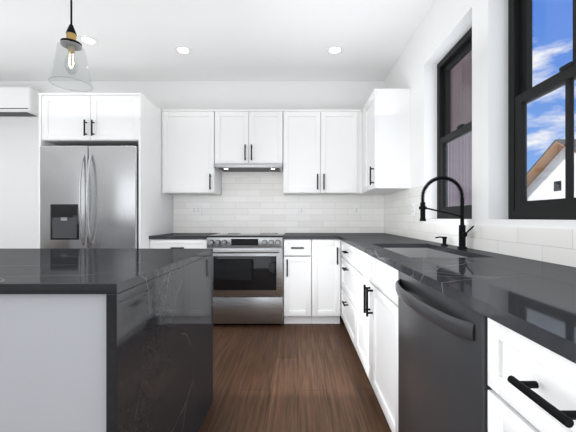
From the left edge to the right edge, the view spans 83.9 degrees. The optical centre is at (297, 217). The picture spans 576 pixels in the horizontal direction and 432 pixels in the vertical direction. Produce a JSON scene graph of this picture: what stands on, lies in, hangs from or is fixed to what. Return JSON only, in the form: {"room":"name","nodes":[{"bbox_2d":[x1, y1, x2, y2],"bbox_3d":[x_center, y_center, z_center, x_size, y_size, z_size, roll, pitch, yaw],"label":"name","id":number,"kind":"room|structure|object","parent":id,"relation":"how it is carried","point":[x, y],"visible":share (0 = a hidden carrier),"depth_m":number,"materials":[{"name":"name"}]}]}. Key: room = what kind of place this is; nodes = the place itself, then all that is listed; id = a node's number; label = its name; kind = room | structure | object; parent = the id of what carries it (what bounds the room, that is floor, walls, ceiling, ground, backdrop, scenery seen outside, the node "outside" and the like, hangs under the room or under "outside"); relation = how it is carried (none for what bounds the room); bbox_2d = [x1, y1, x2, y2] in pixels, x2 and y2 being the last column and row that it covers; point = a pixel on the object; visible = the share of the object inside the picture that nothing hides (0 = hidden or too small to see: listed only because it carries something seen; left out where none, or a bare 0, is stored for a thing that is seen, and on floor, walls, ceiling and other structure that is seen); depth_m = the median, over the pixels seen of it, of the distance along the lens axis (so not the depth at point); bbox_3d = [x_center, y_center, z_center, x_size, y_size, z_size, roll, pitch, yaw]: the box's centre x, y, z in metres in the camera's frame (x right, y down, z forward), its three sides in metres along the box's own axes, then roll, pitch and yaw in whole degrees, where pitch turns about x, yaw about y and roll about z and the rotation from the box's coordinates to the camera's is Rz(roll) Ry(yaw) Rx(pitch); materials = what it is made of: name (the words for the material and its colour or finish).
{"room":"kitchen","nodes":[
{"label":"kitchen","id":0,"kind":"room"},
{"bbox_2d":[0,81,383,286],"bbox_3d":[-1.955,-0.270,3.925,6.390,2.740,0.150,0,0,0],"label":"wall","id":1,"kind":"structure","parent":0,"point":[19,182],"depth_m":3.85,"materials":[{"name":"white paint"}]},
{"bbox_2d":[0,87,41,116],"bbox_3d":[-3.475,-1.348,3.742,0.850,0.304,0.214,0,0,0],"label":"mini-split air conditioner","id":2,"kind":"object","parent":1,"relation":"attached to","point":[19,101],"visible":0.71,"depth_m":3.64,"materials":[{"name":"white plastic"}]},
{"bbox_2d":[162,109,221,194],"bbox_3d":[-1.179,-0.729,3.685,0.639,0.918,0.329,0,0,0],"label":"upper cabinet","id":3,"kind":"object","parent":1,"relation":"attached to","point":[191,138],"depth_m":3.53,"materials":[{"name":"white wood"}]},
{"bbox_2d":[222,109,285,164],"bbox_3d":[-0.542,-0.889,3.685,0.751,0.598,0.329,0,0,0],"label":"upper cabinet","id":4,"kind":"object","parent":1,"relation":"attached to","point":[249,136],"depth_m":3.53,"materials":[{"name":"white wood"}]},
{"bbox_2d":[214,164,282,171],"bbox_3d":[-0.542,-0.564,3.664,0.745,0.048,0.348,0,0,0],"label":"range hood","id":5,"kind":"object","parent":4,"relation":"attached to","point":[249,167],"visible":0.9,"depth_m":3.49,"materials":[{"name":"silver metal"}]},
{"bbox_2d":[173,172,383,232],"bbox_3d":[-0.234,-0.202,3.844,2.527,0.774,0.010,0,0,0],"label":"backsplash","id":6,"kind":"structure","parent":1,"relation":"attached to","point":[252,202],"depth_m":3.84,"materials":[{"name":"tile"}]},
{"bbox_2d":[191,205,200,214],"bbox_3d":[-1.220,-0.092,3.835,0.125,0.115,0.007,0,0,0],"label":"electrical outlet","id":7,"kind":"object","parent":6,"relation":"attached to","point":[195,209],"visible":1,"depth_m":3.83,"materials":[{"name":"white plastic"}]},
{"bbox_2d":[298,205,303,214],"bbox_3d":[0.040,-0.092,3.835,0.075,0.115,0.007,0,0,0],"label":"electrical outlet","id":8,"kind":"object","parent":6,"relation":"attached to","point":[300,209],"visible":1,"depth_m":3.83,"materials":[{"name":"white plastic"}]},
{"bbox_2d":[353,205,359,214],"bbox_3d":[0.700,-0.092,3.835,0.075,0.115,0.007,0,0,0],"label":"electrical outlet","id":9,"kind":"object","parent":6,"relation":"attached to","point":[356,209],"visible":1,"depth_m":3.83,"materials":[{"name":"white plastic"}]},
{"bbox_2d":[283,109,361,194],"bbox_3d":[0.241,-0.729,3.685,0.934,0.918,0.329,0,0,0],"label":"upper cabinet","id":10,"kind":"object","parent":1,"relation":"attached to","point":[316,151],"depth_m":3.53,"materials":[{"name":"white wood"}]},
{"bbox_2d":[0,0,435,80],"bbox_3d":[-1.955,-1.690,0.425,6.390,0.100,7.150,0,0,0],"label":"ceiling","id":11,"kind":"structure","parent":0,"point":[253,40],"depth_m":2.92,"materials":[{"name":"white paint"}]},
{"bbox_2d":[48,0,92,91],"bbox_3d":[-1.020,-1.118,1.440,0.164,1.042,0.164,0,0,0],"label":"pendant light","id":12,"kind":"object","parent":11,"relation":"hanging from","point":[70,43],"visible":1,"depth_m":1.42,"materials":[{"name":"black"}]},
{"bbox_2d":[77,35,98,45],"bbox_3d":[-1.940,-1.637,2.960,0.170,0.006,0.170,0,0,0],"label":"recessed light","id":13,"kind":"object","parent":11,"relation":"in","point":[88,40],"visible":1,"depth_m":2.96,"materials":[{"name":"white plastic"}]},
{"bbox_2d":[174,45,191,54],"bbox_3d":[-1.125,-1.637,3.130,0.170,0.006,0.170,0,0,0],"label":"recessed light","id":14,"kind":"object","parent":11,"relation":"in","point":[182,50],"visible":1,"depth_m":3.13,"materials":[{"name":"white plastic"}]},
{"bbox_2d":[326,45,343,54],"bbox_3d":[0.362,-1.637,3.130,0.170,0.006,0.170,0,0,0],"label":"recessed light","id":15,"kind":"object","parent":11,"relation":"in","point":[334,49],"visible":1,"depth_m":3.13,"materials":[{"name":"white plastic"}]},
{"bbox_2d":[199,316,391,431],"bbox_3d":[-1.955,1.150,0.425,6.390,0.100,7.150,0,0,0],"label":"floor","id":16,"kind":"structure","parent":0,"point":[283,377],"depth_m":2.13,"materials":[{"name":"brown wood"}]},
{"bbox_2d":[40,146,138,248],"bbox_3d":[-1.986,0.210,3.374,0.912,1.780,0.851,0,0,0],"label":"refrigerator","id":17,"kind":"object","parent":16,"relation":"on","point":[89,197],"visible":0.54,"depth_m":3.02,"materials":[{"name":"grey metal"}]},
{"bbox_2d":[38,93,172,248],"bbox_3d":[-1.988,-0.044,3.434,0.976,2.288,0.829,0,0,0],"label":"tall cabinet","id":18,"kind":"object","parent":16,"relation":"on","point":[100,119],"visible":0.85,"depth_m":3.07,"materials":[{"name":"white wood"}]},
{"bbox_2d":[0,249,212,431],"bbox_3d":[-1.705,0.643,1.410,2.390,0.914,1.020,0,0,0],"label":"kitchen island","id":19,"kind":"object","parent":16,"relation":"on","point":[106,340],"visible":1,"depth_m":0.96,"materials":[{"name":"stone"}]},
{"bbox_2d":[150,239,208,248],"bbox_3d":[-1.207,0.660,3.540,0.583,0.880,0.619,0,0,0],"label":"base cabinet","id":20,"kind":"object","parent":16,"relation":"on","point":[154,243],"depth_m":3.23,"materials":[{"name":"white wood"}]},
{"bbox_2d":[149,233,218,238],"bbox_3d":[-1.206,0.201,3.532,0.588,0.030,0.634,0,0,0],"label":"countertop","id":21,"kind":"structure","parent":20,"relation":"on","point":[171,235],"depth_m":3.21,"materials":[{"name":"stone"}]},
{"bbox_2d":[207,233,284,324],"bbox_3d":[-0.530,0.641,3.482,0.756,0.917,0.706,0,0,0],"label":"range oven","id":22,"kind":"object","parent":16,"relation":"on","point":[248,278],"visible":0.92,"depth_m":3.19,"materials":[{"name":"silver metal"}]},
{"bbox_2d":[284,239,317,323],"bbox_3d":[0.026,0.660,3.540,0.344,0.880,0.619,0,0,0],"label":"base cabinet","id":23,"kind":"object","parent":16,"relation":"on","point":[312,281],"depth_m":3.23,"materials":[{"name":"white wood"}]},
{"bbox_2d":[283,233,336,238],"bbox_3d":[0.121,0.201,3.532,0.538,0.030,0.634,0,0,0],"label":"countertop","id":24,"kind":"structure","parent":23,"relation":"on","point":[287,235],"depth_m":3.21,"materials":[{"name":"stone"}]},
{"bbox_2d":[318,239,340,323],"bbox_3d":[0.255,0.660,3.540,0.357,0.880,0.619,0,0,0],"label":"base cabinet","id":25,"kind":"object","parent":16,"relation":"on","point":[329,250],"depth_m":3.24,"materials":[{"name":"white wood"}]},
{"bbox_2d":[395,270,492,431],"bbox_3d":[0.681,0.661,1.055,0.637,0.878,0.622,0,0,0],"label":"dishwasher","id":26,"kind":"object","parent":16,"relation":"on","point":[443,386],"visible":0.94,"depth_m":0.95,"materials":[{"name":"black metal"}]},
{"bbox_2d":[488,318,575,431],"bbox_3d":[0.737,0.660,0.508,0.604,0.880,0.461,0,0,0],"label":"base cabinet","id":27,"kind":"object","parent":16,"relation":"on","point":[532,384],"depth_m":0.61,"materials":[{"name":"white wood"}]},
{"bbox_2d":[337,233,575,363],"bbox_3d":[0.724,0.201,1.625,0.629,0.030,4.449,0,0,0],"label":"countertop","id":28,"kind":"structure","parent":27,"relation":"on","point":[533,300],"depth_m":0.92,"materials":[{"name":"stone"}]},
{"bbox_2d":[385,248,463,256],"bbox_3d":[0.720,0.327,1.885,0.406,0.222,0.796,0,0,0],"label":"sink","id":29,"kind":"object","parent":28,"relation":"in","point":[418,252],"visible":0.06,"depth_m":2.28,"materials":[{"name":"silver metal"}]},
{"bbox_2d":[435,236,447,245],"bbox_3d":[0.956,0.155,2.130,0.083,0.061,0.044,0,0,0],"label":"soap dispenser","id":30,"kind":"object","parent":28,"relation":"on","point":[444,241],"visible":1,"depth_m":2.12,"materials":[{"name":"black metal"}]},
{"bbox_2d":[419,176,473,248],"bbox_3d":[0.860,-0.031,1.869,0.282,0.432,0.114,0,0,0],"label":"faucet","id":31,"kind":"object","parent":28,"relation":"on","point":[463,234],"visible":1,"depth_m":1.89,"materials":[{"name":"black metal"}]},
{"bbox_2d":[384,0,575,229],"bbox_3d":[1.140,-0.270,0.425,0.200,2.740,6.850,0,0,0],"label":"wall","id":32,"kind":"structure","parent":0,"point":[445,26],"depth_m":1.88,"materials":[{"name":"white paint"}]},
{"bbox_2d":[358,89,410,194],"bbox_3d":[0.854,-0.729,3.397,0.369,0.918,0.903,0,0,0],"label":"upper cabinet","id":33,"kind":"object","parent":32,"relation":"attached to","point":[386,141],"visible":0.96,"depth_m":2.95,"materials":[{"name":"white wood"}]},
{"bbox_2d":[437,27,471,218],"bbox_3d":[1.181,-0.625,2.276,0.072,1.270,0.727,0,0,0],"label":"window","id":34,"kind":"structure","parent":32,"relation":"in","point":[458,52],"depth_m":2.55,"materials":[{"name":"black"}]},
{"bbox_2d":[384,185,575,266],"bbox_3d":[1.034,-0.042,1.619,0.009,0.454,4.438,0,0,0],"label":"backsplash","id":35,"kind":"structure","parent":32,"relation":"attached to","point":[554,246],"depth_m":1.75,"materials":[{"name":"tile"}]},
{"bbox_2d":[412,203,414,215],"bbox_3d":[1.026,-0.072,2.850,0.007,0.115,0.075,0,0,0],"label":"electrical outlet","id":36,"kind":"object","parent":35,"relation":"attached to","point":[413,209],"visible":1,"depth_m":2.83,"materials":[{"name":"white plastic"}]},
{"bbox_2d":[508,0,575,219],"bbox_3d":[1.181,-0.625,1.373,0.072,1.270,0.746,0,0,0],"label":"window","id":37,"kind":"structure","parent":32,"relation":"in","point":[522,92],"depth_m":1.65,"materials":[{"name":"black"}]},
{"label":"outside","id":38,"kind":"structure","parent":0,"visible":0},
{"bbox_2d":[448,50,471,206],"bbox_3d":[3.750,-1.975,10.000,0.600,12.150,8.200,0,0,0],"label":"wall","id":39,"kind":"structure","parent":38,"point":[467,145],"depth_m":7.05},
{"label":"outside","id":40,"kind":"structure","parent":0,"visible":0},
{"bbox_2d":[527,139,575,200],"bbox_3d":[24.800,-0.842,25.441,15.600,9.885,15.118,0,0,0],"label":"house","id":41,"kind":"structure","parent":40,"point":[548,169],"depth_m":25.15,"materials":[{"name":"white"}]}
]}

